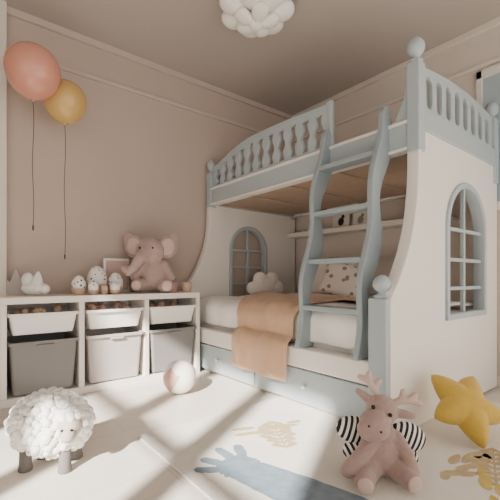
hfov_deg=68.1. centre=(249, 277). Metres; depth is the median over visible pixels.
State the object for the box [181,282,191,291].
cup
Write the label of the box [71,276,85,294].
figurine
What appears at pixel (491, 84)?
pane
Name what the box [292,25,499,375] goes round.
wall
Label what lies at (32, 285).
plush toy
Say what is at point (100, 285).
egg cup
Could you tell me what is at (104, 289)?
figurine
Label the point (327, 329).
duvet
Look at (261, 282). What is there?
cushion
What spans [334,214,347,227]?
print
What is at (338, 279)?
cushion
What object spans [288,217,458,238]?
wall shelf
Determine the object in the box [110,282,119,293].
figurine
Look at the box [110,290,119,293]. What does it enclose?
egg cup
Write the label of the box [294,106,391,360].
ladder
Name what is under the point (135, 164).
wall
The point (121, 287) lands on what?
egg cup
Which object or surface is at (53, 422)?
sheep
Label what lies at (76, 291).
egg cup
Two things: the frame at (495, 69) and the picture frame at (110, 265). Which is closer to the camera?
the frame at (495, 69)
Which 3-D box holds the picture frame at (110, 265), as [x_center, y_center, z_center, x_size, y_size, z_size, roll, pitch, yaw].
[-1.085,-0.021,3.010,0.210,0.279,0.045,0,0,-39]
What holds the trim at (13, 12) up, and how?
attached to the wall at (135, 164)
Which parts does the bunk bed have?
post, guard rail, panel, window casing, guard rail, rail, fascia moulding, mattress, post, post finial, post, panel, guard rail, post finial, post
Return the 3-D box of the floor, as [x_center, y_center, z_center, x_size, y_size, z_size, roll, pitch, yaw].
[0.351,0.840,0.858,4.620,0.080,5.300,0,0,-39]
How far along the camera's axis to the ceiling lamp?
2.45 m
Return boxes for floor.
[0,367,499,499]
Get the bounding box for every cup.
[71,288,85,294]
[86,284,107,293]
[88,290,98,294]
[107,286,123,292]
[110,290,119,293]
[168,282,177,291]
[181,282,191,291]
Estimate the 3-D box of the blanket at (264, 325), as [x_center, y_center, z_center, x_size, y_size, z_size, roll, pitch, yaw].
[0.276,0.391,2.963,0.966,0.520,1.482,0,0,-39]
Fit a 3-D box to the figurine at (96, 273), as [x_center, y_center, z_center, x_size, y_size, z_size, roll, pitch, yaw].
[-1.162,0.013,2.810,0.153,0.212,0.153,0,0,-39]
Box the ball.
[163,360,195,393]
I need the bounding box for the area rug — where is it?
[138,396,499,499]
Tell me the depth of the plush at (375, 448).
1.42 m
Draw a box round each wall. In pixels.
[7,15,291,295]
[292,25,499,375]
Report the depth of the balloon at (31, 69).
2.26 m
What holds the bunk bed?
on the floor
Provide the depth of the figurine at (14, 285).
2.56 m
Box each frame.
[103,258,128,292]
[332,213,350,227]
[352,211,366,224]
[476,63,499,209]
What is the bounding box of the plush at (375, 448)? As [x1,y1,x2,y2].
[336,371,425,494]
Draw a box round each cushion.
[246,272,283,293]
[317,264,357,296]
[431,375,499,448]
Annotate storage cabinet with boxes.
[0,291,199,408]
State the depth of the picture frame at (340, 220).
3.71 m
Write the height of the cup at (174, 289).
0.085 m
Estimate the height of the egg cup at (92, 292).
0.033 m
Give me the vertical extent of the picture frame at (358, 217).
0.191 m
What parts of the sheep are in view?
leg, leg, leg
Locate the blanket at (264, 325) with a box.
[231,292,372,380]
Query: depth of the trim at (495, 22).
3.22 m
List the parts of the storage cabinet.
handle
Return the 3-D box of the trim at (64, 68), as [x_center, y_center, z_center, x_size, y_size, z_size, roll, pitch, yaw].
[-0.606,-1.600,3.475,2.840,0.030,0.018,0,0,-39]
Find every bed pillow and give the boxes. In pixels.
[311,258,330,294]
[330,256,360,266]
[370,255,395,295]
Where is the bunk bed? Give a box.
[187,36,498,425]
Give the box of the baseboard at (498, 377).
[496,376,499,387]
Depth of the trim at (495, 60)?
3.33 m
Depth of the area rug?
1.61 m
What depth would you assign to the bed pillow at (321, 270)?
3.68 m
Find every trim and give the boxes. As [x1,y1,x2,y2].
[0,0,6,295]
[7,6,291,119]
[7,47,291,142]
[292,16,499,117]
[292,56,499,142]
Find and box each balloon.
[3,41,60,230]
[43,79,86,258]
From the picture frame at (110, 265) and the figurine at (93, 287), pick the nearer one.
the figurine at (93, 287)
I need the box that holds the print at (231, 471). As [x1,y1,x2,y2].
[194,444,367,499]
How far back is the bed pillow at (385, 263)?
3.17 m
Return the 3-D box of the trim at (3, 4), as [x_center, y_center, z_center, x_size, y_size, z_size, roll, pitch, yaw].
[-1.758,-0.550,2.519,0.165,2.700,0.070,0,0,-39]
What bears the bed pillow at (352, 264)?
on the bunk bed
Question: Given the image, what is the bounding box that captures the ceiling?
[3,0,499,115]
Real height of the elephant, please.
0.483 m
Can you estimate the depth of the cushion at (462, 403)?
1.76 m
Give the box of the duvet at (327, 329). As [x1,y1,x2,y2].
[200,293,472,349]
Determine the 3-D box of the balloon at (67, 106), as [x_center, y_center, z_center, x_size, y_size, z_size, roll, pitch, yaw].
[-1.300,-0.755,2.598,0.280,1.250,0.280,0,0,-39]
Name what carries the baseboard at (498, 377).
attached to the wall at (484, 47)
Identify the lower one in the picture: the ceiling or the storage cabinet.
the storage cabinet
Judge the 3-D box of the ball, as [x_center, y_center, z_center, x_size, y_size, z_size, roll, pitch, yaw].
[-0.488,0.685,2.569,0.230,0.230,0.230,0,0,-39]
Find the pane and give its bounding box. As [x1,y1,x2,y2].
[483,73,499,200]
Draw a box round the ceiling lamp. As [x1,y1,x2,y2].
[219,0,294,37]
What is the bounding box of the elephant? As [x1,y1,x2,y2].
[121,232,178,291]
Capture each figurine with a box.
[7,268,25,294]
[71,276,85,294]
[86,266,107,293]
[88,280,98,294]
[101,284,107,293]
[107,272,123,292]
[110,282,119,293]
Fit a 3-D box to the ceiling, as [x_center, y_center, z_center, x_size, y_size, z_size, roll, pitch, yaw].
[0.320,-1.950,0.897,4.820,0.100,5.400,0,0,-39]
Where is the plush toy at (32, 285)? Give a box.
[21,271,49,294]
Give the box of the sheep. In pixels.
[4,386,95,474]
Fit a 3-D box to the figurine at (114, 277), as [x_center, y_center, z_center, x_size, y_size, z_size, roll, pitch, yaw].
[-1.042,0.038,2.868,0.118,0.162,0.118,0,0,-39]

